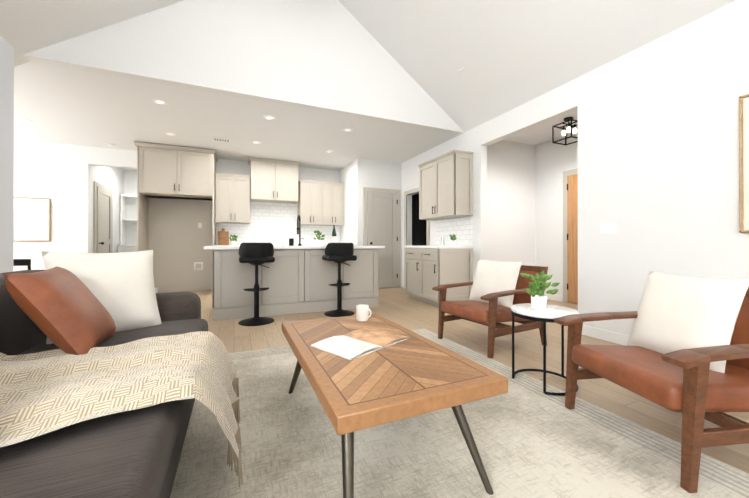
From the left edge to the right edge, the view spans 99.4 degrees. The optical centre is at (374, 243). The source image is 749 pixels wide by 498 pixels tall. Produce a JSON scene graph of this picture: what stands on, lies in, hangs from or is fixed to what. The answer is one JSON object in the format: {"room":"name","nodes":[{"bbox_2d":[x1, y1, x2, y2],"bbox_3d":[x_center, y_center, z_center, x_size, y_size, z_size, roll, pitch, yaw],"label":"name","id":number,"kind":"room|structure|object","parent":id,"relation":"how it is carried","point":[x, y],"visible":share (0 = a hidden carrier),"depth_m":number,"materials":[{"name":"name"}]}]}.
{"room":"living room","nodes":[
{"label":"living room","id":0,"kind":"room"},
{"bbox_2d":[0,36,13,272],"bbox_3d":[-2.013,-0.412,-0.113,0.120,2.720,6.450,0,0,-24],"label":"wall","id":1,"kind":"structure","parent":0,"point":[6,150],"depth_m":2.78,"materials":[{"name":"white paint"}]},
{"bbox_2d":[91,165,123,252],"bbox_3d":[-5.691,-0.394,6.754,0.120,2.720,2.000,0,0,-24],"label":"wall","id":2,"kind":"structure","parent":0,"point":[118,180],"depth_m":6.96,"materials":[{"name":"white paint"}]},
{"bbox_2d":[94,181,112,252],"bbox_3d":[-5.459,-0.100,6.407,0.020,2.130,0.940,0,0,-24],"label":"door frame","id":3,"kind":"structure","parent":2,"relation":"attached to","point":[96,184],"depth_m":6.05,"materials":[{"name":"beige paint"}]},
{"bbox_2d":[97,187,111,252],"bbox_3d":[-5.419,-0.062,6.424,0.106,2.030,0.760,0,0,-24],"label":"hall door","id":4,"kind":"structure","parent":2,"relation":"in","point":[104,220],"depth_m":6.41,"materials":[{"name":"beige paint"}]},
{"bbox_2d":[124,170,136,244],"bbox_3d":[-5.533,-0.391,7.849,1.050,2.720,0.120,0,0,-24],"label":"wall","id":5,"kind":"structure","parent":0,"point":[130,176],"depth_m":7.65,"materials":[{"name":"white paint"}]},
{"bbox_2d":[13,139,339,271],"bbox_3d":[-3.626,-0.395,6.502,8.340,2.720,0.120,0,0,-24],"label":"wall","id":6,"kind":"structure","parent":0,"point":[58,175],"depth_m":5.63,"materials":[{"name":"white paint"}]},
{"bbox_2d":[13,197,50,241],"bbox_3d":[-5.912,-0.402,5.415,0.580,0.750,0.025,0,0,-24],"label":"framed picture","id":7,"kind":"object","parent":6,"relation":"attached to","point":[31,219],"visible":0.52,"depth_m":5.45,"materials":[{"name":"white paper"}]},
{"bbox_2d":[214,174,249,225],"bbox_3d":[-2.917,-0.885,6.556,0.641,0.942,0.347,0,0,-24],"label":"upper cabinet","id":8,"kind":"object","parent":6,"relation":"attached to","point":[231,191],"depth_m":6.39,"materials":[{"name":"beige paint"}]},
{"bbox_2d":[250,158,297,205],"bbox_3d":[-2.159,-1.302,6.845,0.959,0.817,0.427,0,0,-24],"label":"upper cabinet","id":9,"kind":"object","parent":6,"relation":"attached to","point":[269,181],"depth_m":6.64,"materials":[{"name":"beige paint"}]},
{"bbox_2d":[298,182,321,225],"bbox_3d":[-1.460,-0.884,7.195,0.504,0.942,0.347,0,0,-24],"label":"upper cabinet","id":10,"kind":"object","parent":6,"relation":"attached to","point":[309,193],"depth_m":7.03,"materials":[{"name":"beige paint"}]},
{"bbox_2d":[322,182,343,225],"bbox_3d":[-0.998,-0.883,7.397,0.504,0.942,0.347,0,0,-24],"label":"upper cabinet","id":11,"kind":"object","parent":6,"relation":"attached to","point":[332,193],"depth_m":7.23,"materials":[{"name":"beige paint"}]},
{"bbox_2d":[23,0,534,265],"bbox_3d":[-0.290,-1.372,4.375,6.880,4.664,0.140,0,0,-24],"label":"wall","id":12,"kind":"structure","parent":0,"point":[332,56],"depth_m":3.98,"materials":[{"name":"white paint"}]},
{"bbox_2d":[14,62,577,169],"bbox_3d":[-1.764,-1.810,4.253,9.940,0.100,5.740,0,0,-24],"label":"ceiling","id":13,"kind":"structure","parent":0,"point":[57,104],"depth_m":4.71,"materials":[{"name":"white paint"}]},
{"bbox_2d":[152,99,167,104],"bbox_3d":[-2.675,-1.757,3.963,0.170,0.006,0.170,0,0,-24],"label":"recessed light","id":14,"kind":"object","parent":13,"relation":"in","point":[159,102],"visible":1,"depth_m":3.96,"materials":[{"name":"white paint"}]},
{"bbox_2d":[164,132,175,135],"bbox_3d":[-3.288,-1.754,5.114,0.170,0.006,0.170,0,0,-24],"label":"recessed light","id":15,"kind":"object","parent":13,"relation":"in","point":[170,133],"visible":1,"depth_m":5.09,"materials":[{"name":"white paint"}]},
{"bbox_2d":[213,137,229,141],"bbox_3d":[-2.594,-1.752,5.397,0.260,0.008,0.160,0,0,-24],"label":"ceiling vent","id":16,"kind":"object","parent":13,"relation":"in","point":[221,139],"visible":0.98,"depth_m":5.37,"materials":[{"name":"white metal"}]},
{"bbox_2d":[263,115,275,119],"bbox_3d":[-1.472,-1.756,4.458,0.170,0.006,0.170,0,0,-24],"label":"recessed light","id":17,"kind":"object","parent":13,"relation":"in","point":[268,117],"visible":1,"depth_m":4.44,"materials":[{"name":"white paint"}]},
{"bbox_2d":[342,128,352,131],"bbox_3d":[-0.414,-1.755,4.933,0.170,0.006,0.170,0,0,-24],"label":"recessed light","id":18,"kind":"object","parent":13,"relation":"in","point":[347,129],"visible":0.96,"depth_m":4.91,"materials":[{"name":"white paint"}]},
{"bbox_2d":[552,117,577,144],"bbox_3d":[2.734,-1.596,4.479,0.284,0.326,0.284,0,0,-24],"label":"cage pendant light","id":19,"kind":"object","parent":13,"relation":"hanging from","point":[569,128],"visible":0.94,"depth_m":4.47,"materials":[{"name":"black metal"}]},
{"bbox_2d":[340,158,362,245],"bbox_3d":[-0.540,-0.393,7.134,0.120,2.720,1.200,0,0,-24],"label":"wall","id":20,"kind":"structure","parent":0,"point":[357,175],"depth_m":6.78,"materials":[{"name":"white paint"}]},
{"bbox_2d":[0,0,736,132],"bbox_3d":[0.361,-2.682,1.066,5.410,1.994,6.690,0,0,-24],"label":"ceiling","id":21,"kind":"structure","parent":0,"point":[511,54],"depth_m":3.36,"materials":[{"name":"white paint"}]},
{"bbox_2d":[363,159,400,288],"bbox_3d":[0.148,-0.394,6.847,0.910,2.720,0.120,0,0,-24],"label":"wall","id":22,"kind":"structure","parent":0,"point":[376,174],"depth_m":6.79,"materials":[{"name":"white paint"}]},
{"bbox_2d":[363,187,400,287],"bbox_3d":[0.164,-0.099,6.773,0.880,2.130,0.020,0,0,-24],"label":"door frame","id":23,"kind":"structure","parent":22,"relation":"attached to","point":[369,189],"depth_m":6.91,"materials":[{"name":"beige paint"}]},
{"bbox_2d":[367,191,397,287],"bbox_3d":[0.185,-0.061,6.734,0.708,2.030,0.106,0,0,-24],"label":"pantry door","id":24,"kind":"structure","parent":22,"relation":"in","point":[381,218],"depth_m":6.78,"materials":[{"name":"beige paint"}]},
{"bbox_2d":[412,193,418,198],"bbox_3d":[1.572,-0.394,6.750,1.380,2.720,1.700,0,0,-24],"label":"wall","id":25,"kind":"structure","parent":0,"point":[415,196],"depth_m":7.29,"materials":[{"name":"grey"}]},
{"bbox_2d":[412,199,425,245],"bbox_3d":[1.052,-0.025,7.239,0.760,1.960,0.106,0,0,-24],"label":"laundry door","id":26,"kind":"structure","parent":25,"relation":"in","point":[418,232],"depth_m":7.24,"materials":[{"name":"black"}]},
{"bbox_2d":[163,287,748,473],"bbox_3d":[-1.323,1.007,3.239,10.300,0.100,12.400,0,0,-24],"label":"floor","id":27,"kind":"structure","parent":0,"point":[398,305],"depth_m":3.00,"materials":[{"name":"brown wood"}]},
{"bbox_2d":[13,259,30,269],"bbox_3d":[-3.913,0.562,3.469,0.460,0.790,0.480,0,0,-24],"label":"dining chair","id":28,"kind":"object","parent":27,"relation":"on","point":[22,262],"visible":0.19,"depth_m":3.31,"materials":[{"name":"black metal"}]},
{"bbox_2d":[0,250,242,497],"bbox_3d":[-1.169,0.497,1.216,1.217,0.909,2.330,0,0,-24],"label":"sofa","id":29,"kind":"object","parent":27,"relation":"on","point":[113,366],"visible":1,"depth_m":1.13,"materials":[{"name":"grey fabric"}]},
{"bbox_2d":[3,266,115,354],"bbox_3d":[-1.425,0.307,1.481,0.286,0.377,0.458,0,0,-24],"label":"pillow","id":30,"kind":"object","parent":29,"relation":"on","point":[74,321],"depth_m":1.34,"materials":[{"name":"brown leather"}]},
{"bbox_2d":[41,250,161,343],"bbox_3d":[-1.571,0.288,1.865,0.543,0.489,0.401,0,0,-24],"label":"pillow","id":31,"kind":"object","parent":29,"relation":"on","point":[123,283],"depth_m":1.86,"materials":[{"name":"beige fabric"}]},
{"bbox_2d":[0,331,242,486],"bbox_3d":[-1.045,0.466,0.934,1.217,0.800,1.154,0,0,-24],"label":"throw","id":32,"kind":"object","parent":29,"relation":"on","point":[80,413],"depth_m":0.95,"materials":[{"name":"beige fabric"}]},
{"bbox_2d":[117,194,136,252],"bbox_3d":[-5.402,-0.082,7.563,1.040,2.100,0.502,0,0,-24],"label":"shelves","id":33,"kind":"object","parent":27,"relation":"on","point":[123,247],"visible":0.06,"depth_m":7.36,"materials":[{"name":"white paint"}]},
{"bbox_2d":[134,142,217,292],"bbox_3d":[-3.690,-0.369,6.024,1.181,2.667,0.697,0,0,-24],"label":"tall cabinet","id":34,"kind":"object","parent":27,"relation":"on","point":[191,203],"depth_m":6.17,"materials":[{"name":"beige paint"}]},
{"bbox_2d":[238,243,274,325],"bbox_3d":[-1.434,0.476,3.868,0.410,0.965,0.410,0,0,-24],"label":"bar stool","id":35,"kind":"object","parent":27,"relation":"on","point":[256,254],"visible":1,"depth_m":3.76,"materials":[{"name":"black leather"}]},
{"bbox_2d":[212,247,379,320],"bbox_3d":[-1.162,0.521,4.817,2.262,0.880,1.001,0,0,-24],"label":"kitchen island","id":36,"kind":"object","parent":27,"relation":"on","point":[299,278],"depth_m":4.30,"materials":[{"name":"beige paint"}]},
{"bbox_2d":[322,243,356,316],"bbox_3d":[-0.476,0.477,4.321,0.410,0.965,0.410,0,0,-24],"label":"bar stool","id":37,"kind":"object","parent":27,"relation":"on","point":[339,253],"visible":0.98,"depth_m":4.21,"materials":[{"name":"black metal"}]},
{"bbox_2d":[404,149,473,306],"bbox_3d":[1.007,-0.213,5.181,0.669,2.350,1.020,0,0,-24],"label":"tall cabinet","id":38,"kind":"object","parent":27,"relation":"on","point":[446,192],"visible":0.94,"depth_m":4.89,"materials":[{"name":"beige paint"}]},
{"bbox_2d":[170,329,748,497],"bbox_3d":[-0.022,0.945,1.243,2.880,0.012,3.700,0,0,-24],"label":"rug","id":39,"kind":"object","parent":27,"relation":"on","point":[531,439],"visible":0.5,"depth_m":1.43,"materials":[{"name":"beige carpet"}]},
{"bbox_2d":[282,304,507,497],"bbox_3d":[-0.046,0.673,1.599,0.660,0.534,1.210,0,0,-24],"label":"coffee table","id":40,"kind":"object","parent":39,"relation":"on","point":[362,368],"visible":1,"depth_m":1.23,"materials":[{"name":"brown wood"}]},
{"bbox_2d":[356,304,371,320],"bbox_3d":[-0.074,0.455,2.067,0.085,0.095,0.092,0,0,-24],"label":"mug","id":41,"kind":"object","parent":40,"relation":"on","point":[362,310],"depth_m":2.04,"materials":[{"name":"white ceramic"}]},
{"bbox_2d":[511,270,579,395],"bbox_3d":[1.143,0.561,2.148,0.410,0.759,0.410,0,0,-24],"label":"side table","id":42,"kind":"object","parent":39,"relation":"on","point":[538,308],"visible":0.92,"depth_m":2.12,"materials":[{"name":"white stone"}]},
{"bbox_2d":[520,270,559,309],"bbox_3d":[1.127,0.312,2.155,0.225,0.262,0.211,0,0,-24],"label":"plant","id":43,"kind":"object","parent":42,"relation":"on","point":[538,302],"depth_m":2.13,"materials":[{"name":"green plant"}]},
{"bbox_2d":[432,259,547,358],"bbox_3d":[1.133,0.563,3.066,0.900,0.787,0.702,0,0,-30],"label":"armchair","id":44,"kind":"object","parent":27,"relation":"on","point":[498,290],"visible":0.88,"depth_m":2.98,"materials":[{"name":"brown leather"}]},
{"bbox_2d":[469,259,522,307],"bbox_3d":[1.183,0.392,3.152,0.247,0.444,0.543,0,0,-24],"label":"pillow","id":45,"kind":"object","parent":44,"relation":"on","point":[490,276],"depth_m":3.07,"materials":[{"name":"beige fabric"}]},
{"bbox_2d":[554,271,748,492],"bbox_3d":[1.534,0.559,1.564,0.900,0.787,0.702,0,0,-8],"label":"armchair","id":46,"kind":"object","parent":27,"relation":"on","point":[685,351],"visible":1,"depth_m":1.48,"materials":[{"name":"brown wood"}]},
{"bbox_2d":[627,271,748,372],"bbox_3d":[1.607,0.388,1.665,0.291,0.444,0.494,0,0,-24],"label":"pillow","id":47,"kind":"object","parent":46,"relation":"on","point":[674,313],"depth_m":1.58,"materials":[{"name":"beige fabric"}]},
{"bbox_2d":[535,132,577,303],"bbox_3d":[3.391,-0.399,4.720,0.120,2.720,2.460,0,0,-24],"label":"wall","id":48,"kind":"structure","parent":0,"point":[551,159],"depth_m":5.42,"materials":[{"name":"white paint"}]},
{"bbox_2d":[544,293,561,300],"bbox_3d":[2.990,0.913,5.463,0.014,0.100,0.490,0,0,-24],"label":"baseboard","id":49,"kind":"structure","parent":48,"relation":"attached to","point":[556,297],"depth_m":5.35,"materials":[{"name":"white paint"}]},
{"bbox_2d":[563,168,577,302],"bbox_3d":[3.314,-0.107,4.713,0.020,2.135,1.090,0,0,-24],"label":"door frame","id":50,"kind":"structure","parent":48,"relation":"attached to","point":[570,172],"depth_m":5.17,"materials":[{"name":"beige paint"}]},
{"bbox_2d":[567,174,577,303],"bbox_3d":[3.301,-0.066,4.709,0.044,2.030,0.914,0,0,-24],"label":"front door","id":51,"kind":"structure","parent":48,"relation":"in","point":[572,238],"depth_m":5.04,"materials":[{"name":"brown wood"}]},
{"bbox_2d":[401,0,748,335],"bbox_3d":[2.120,-0.402,3.633,0.120,2.720,9.990,0,0,-24],"label":"wall","id":52,"kind":"structure","parent":0,"point":[658,147],"depth_m":2.80,"materials":[{"name":"white paint"}]},
{"bbox_2d":[404,187,428,287],"bbox_3d":[0.835,-0.070,6.383,0.018,2.070,0.940,0,0,-24],"label":"door frame","id":53,"kind":"structure","parent":52,"relation":"attached to","point":[406,193],"depth_m":6.74,"materials":[{"name":"beige paint"}]},
{"bbox_2d":[582,325,629,345],"bbox_3d":[3.087,0.902,1.258,0.014,0.100,4.630,0,0,-24],"label":"baseboard","id":54,"kind":"structure","parent":52,"relation":"attached to","point":[611,336],"depth_m":3.11,"materials":[{"name":"white paint"}]},
{"bbox_2d":[600,221,616,233],"bbox_3d":[2.281,-0.151,3.103,0.009,0.115,0.150,0,0,-24],"label":"switch plate","id":55,"kind":"object","parent":52,"relation":"attached to","point":[607,227],"visible":1,"depth_m":3.10,"materials":[{"name":"white plastic"}]},
{"bbox_2d":[739,94,748,232],"bbox_3d":[2.754,-0.564,1.992,0.030,0.975,0.635,0,0,-24],"label":"framed artwork","id":56,"kind":"object","parent":52,"relation":"attached to","point":[743,163],"visible":1,"depth_m":2.27,"materials":[{"name":"brown wood"}]}
]}

